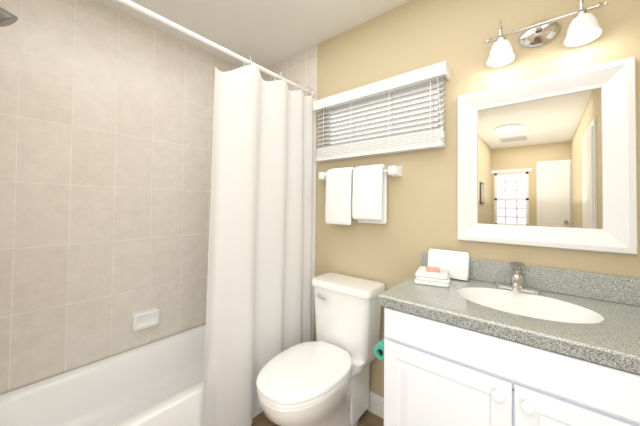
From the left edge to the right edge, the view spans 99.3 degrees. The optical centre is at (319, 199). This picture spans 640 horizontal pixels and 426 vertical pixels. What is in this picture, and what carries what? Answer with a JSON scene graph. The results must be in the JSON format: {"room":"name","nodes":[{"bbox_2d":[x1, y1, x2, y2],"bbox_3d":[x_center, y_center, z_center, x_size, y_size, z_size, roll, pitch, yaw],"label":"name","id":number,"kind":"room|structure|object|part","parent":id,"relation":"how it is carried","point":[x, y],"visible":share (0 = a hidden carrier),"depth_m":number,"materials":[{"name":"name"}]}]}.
{"room":"bathroom","nodes":[
{"label":"bathroom","id":0,"kind":"room"},
{"bbox_2d":[0,324,203,394],"bbox_3d":[-1.167,0.058,1.873,0.120,2.430,1.840,0,-1,39],"label":"wall","id":1,"kind":"structure","parent":0,"point":[90,363],"depth_m":1.56,"materials":[{"name":"beige tile"}]},
{"bbox_2d":[0,0,239,393],"bbox_3d":[-1.115,-0.104,1.836,0.008,2.107,1.600,0,-1,39],"label":"tile","id":2,"kind":"structure","parent":1,"relation":"attached to","point":[106,123],"depth_m":1.59,"materials":[{"name":"beige tile"}]},
{"bbox_2d":[132,308,159,330],"bbox_3d":[-1.133,0.779,1.774,0.036,0.105,0.150,0,-1,39],"label":"soap dish","id":3,"kind":"object","parent":2,"relation":"attached to","point":[145,319],"visible":1,"depth_m":1.77,"materials":[{"name":"white ceramic"}]},
{"bbox_2d":[94,0,409,70],"bbox_3d":[-1.248,-1.238,-0.222,2.660,0.080,5.240,0,-1,39],"label":"ceiling","id":4,"kind":"structure","parent":0,"point":[265,33],"depth_m":1.75,"materials":[{"name":"white paint"}]},
{"bbox_2d":[252,410,383,425],"bbox_3d":[-1.276,1.261,-0.270,2.660,0.060,5.240,0,-1,39],"label":"floor","id":5,"kind":"structure","parent":0,"point":[367,418],"depth_m":1.58,"materials":[{"name":"brown wood"}]},
{"bbox_2d":[0,324,262,425],"bbox_3d":[-0.851,1.107,1.585,0.703,0.328,1.576,0,-1,39],"label":"bathtub","id":6,"kind":"object","parent":5,"relation":"on","point":[158,382],"visible":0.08,"depth_m":1.50,"materials":[{"name":"white ceramic"}]},
{"bbox_2d":[256,273,384,425],"bbox_3d":[-0.007,0.879,1.429,0.416,0.798,0.745,0,-1,39],"label":"toilet","id":7,"kind":"object","parent":5,"relation":"on","point":[323,380],"visible":0.98,"depth_m":1.44,"materials":[{"name":"white ceramic"}]},
{"bbox_2d":[377,253,639,425],"bbox_3d":[0.720,0.778,0.984,0.880,0.998,0.550,0,-1,39],"label":"bathroom vanity","id":8,"kind":"object","parent":5,"relation":"on","point":[478,348],"visible":0.96,"depth_m":0.89,"materials":[{"name":"painted wood"},{"name":"granite"},{"name":"porcelain"}]},
{"bbox_2d":[374,338,383,360],"bbox_3d":[0.334,0.702,1.285,0.135,0.097,0.112,0,-1,39],"label":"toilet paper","id":9,"kind":"object","parent":8,"relation":"attached to","point":[379,350],"visible":0.4,"depth_m":1.28,"materials":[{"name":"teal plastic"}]},
{"bbox_2d":[414,249,469,287],"bbox_3d":[0.556,0.315,1.281,0.224,0.133,0.243,0,-1,39],"label":"stack","id":10,"kind":"object","parent":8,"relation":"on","point":[442,268],"visible":1,"depth_m":1.29,"materials":[{"name":"white fabric"}]},
{"bbox_3d":[0.410,0.852,0.933,0.409,0.612,0.019,0,-1,39],"label":"door","id":11,"kind":"part","parent":8,"relation":"part of","materials":[{"name":"white wood"}]},
{"bbox_3d":[0.574,0.476,0.808,0.824,0.112,0.019,0,-1,39],"label":"drawer","id":12,"kind":"part","parent":8,"relation":"part of","materials":[{"name":"white wood"}]},
{"bbox_3d":[0.557,0.581,0.787,0.103,0.033,0.031,0,-1,39],"label":"knob","id":13,"kind":"part","parent":8,"relation":"part of","materials":[{"name":"white ceramic"}]},
{"bbox_2d":[496,261,540,294],"bbox_3d":[0.810,0.322,1.120,0.156,0.120,0.152,0,-1,39],"label":"faucet","id":14,"kind":"object","parent":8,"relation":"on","point":[517,283],"visible":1,"depth_m":1.14,"materials":[{"name":"silver metal"}]},
{"bbox_3d":[0.731,0.850,0.670,0.409,0.612,0.019,0,-1,39],"label":"door","id":15,"kind":"part","parent":8,"relation":"part of","materials":[{"name":"white wood"}]},
{"bbox_2d":[314,0,639,397],"bbox_3d":[0.361,0.072,1.733,2.660,2.430,0.120,0,-1,39],"label":"wall","id":16,"kind":"structure","parent":0,"point":[410,36],"depth_m":1.45,"materials":[{"name":"beige paint"}]},
{"bbox_2d":[260,44,317,333],"bbox_3d":[-0.318,-0.088,2.211,0.749,2.107,0.008,0,-1,39],"label":"tile","id":17,"kind":"structure","parent":16,"relation":"attached to","point":[301,67],"depth_m":2.08,"materials":[{"name":"beige tile"}]},
{"bbox_2d":[115,0,315,96],"bbox_3d":[-0.552,-0.795,1.395,0.052,0.052,1.578,0,-1,39],"label":"curtain rod","id":18,"kind":"object","parent":17,"relation":"attached to","point":[151,14],"visible":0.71,"depth_m":1.35,"materials":[{"name":"white metal"}]},
{"bbox_2d":[244,56,314,95],"bbox_3d":[-0.239,-0.785,1.776,0.066,0.066,0.561,0,-1,39],"label":"curtain ring","id":19,"kind":"object","parent":18,"relation":"hanging from","point":[280,78],"visible":0.65,"depth_m":1.86,"materials":[{"name":"silver metal"}]},
{"bbox_2d":[201,65,315,425],"bbox_3d":[-0.305,0.241,1.631,0.098,1.974,0.825,0,-1,39],"label":"shower curtain","id":20,"kind":"object","parent":19,"relation":"hanging from","point":[260,290],"visible":0.92,"depth_m":1.52,"materials":[{"name":"white fabric"}]},
{"bbox_2d":[318,165,402,181],"bbox_3d":[0.226,-0.165,1.718,0.580,0.068,0.082,0,-1,39],"label":"towel rail","id":21,"kind":"object","parent":16,"relation":"attached to","point":[393,171],"visible":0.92,"depth_m":1.55,"materials":[{"name":"white ceramic"}]},
{"bbox_2d":[325,167,353,224],"bbox_3d":[0.135,-0.025,1.763,0.201,0.367,0.089,0,-1,39],"label":"hanging towel","id":22,"kind":"object","parent":21,"relation":"hanging from","point":[338,200],"visible":0.85,"depth_m":1.73,"materials":[{"name":"white fabric"}]},
{"bbox_2d":[352,164,386,223],"bbox_3d":[0.296,-0.033,1.632,0.199,0.352,0.089,0,-1,39],"label":"hanging towel","id":23,"kind":"object","parent":21,"relation":"hanging from","point":[369,198],"visible":0.98,"depth_m":1.59,"materials":[{"name":"white fabric"}]},
{"bbox_2d":[367,391,383,418],"bbox_3d":[0.243,1.228,1.710,0.816,0.115,0.014,0,-1,39],"label":"baseboard","id":24,"kind":"structure","parent":16,"relation":"attached to","point":[376,404],"depth_m":1.62,"materials":[{"name":"white wood"}]},
{"bbox_2d":[325,78,443,144],"bbox_3d":[0.359,-0.481,1.702,0.800,0.335,0.030,0,-1,39],"label":"window","id":25,"kind":"structure","parent":16,"relation":"in","point":[410,87],"depth_m":1.66,"materials":[{"name":"white"}]},
{"bbox_2d":[313,61,449,161],"bbox_3d":[0.312,-0.479,1.653,0.870,0.416,0.087,0,-1,39],"label":"window blind","id":26,"kind":"object","parent":25,"relation":"attached to","point":[433,137],"visible":1,"depth_m":1.58,"materials":[{"name":"white plastic"}]},
{"bbox_2d":[421,253,639,313],"bbox_3d":[0.892,0.335,1.197,0.880,0.100,0.020,0,-1,39],"label":"backsplash","id":27,"kind":"structure","parent":16,"relation":"attached to","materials":[{"name":"grey stone"}]},
{"bbox_2d":[483,0,607,66],"bbox_3d":[0.910,-0.704,1.133,0.404,0.188,0.142,0,-1,39],"label":"sconce","id":28,"kind":"object","parent":16,"relation":"attached to","point":[584,28],"visible":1,"depth_m":1.15,"materials":[{"name":"white glass"}]},
{"bbox_2d":[457,56,637,254],"bbox_3d":[0.921,-0.161,1.177,0.593,0.719,0.037,0,-1,39],"label":"framed mirror","id":29,"kind":"object","parent":16,"relation":"attached to","point":[550,161],"visible":1,"depth_m":1.14,"materials":[{"name":"white mirror"}]},
{"bbox_3d":[-1.240,0.037,0.822,1.340,2.430,0.120,0,-1,39],"label":"wall","id":30,"kind":"structure","parent":0,"visible":0},
{"bbox_3d":[-1.324,-0.122,0.978,0.757,2.107,0.008,0,-1,39],"label":"tile","id":31,"kind":"structure","parent":30,"relation":"attached to","visible":0},
{"bbox_2d":[0,7,17,26],"bbox_3d":[-1.274,-0.752,1.053,0.076,0.133,0.142,0,-1,39],"label":"shower head","id":32,"kind":"object","parent":31,"relation":"attached to","point":[7,18],"visible":1,"depth_m":1.07}
]}

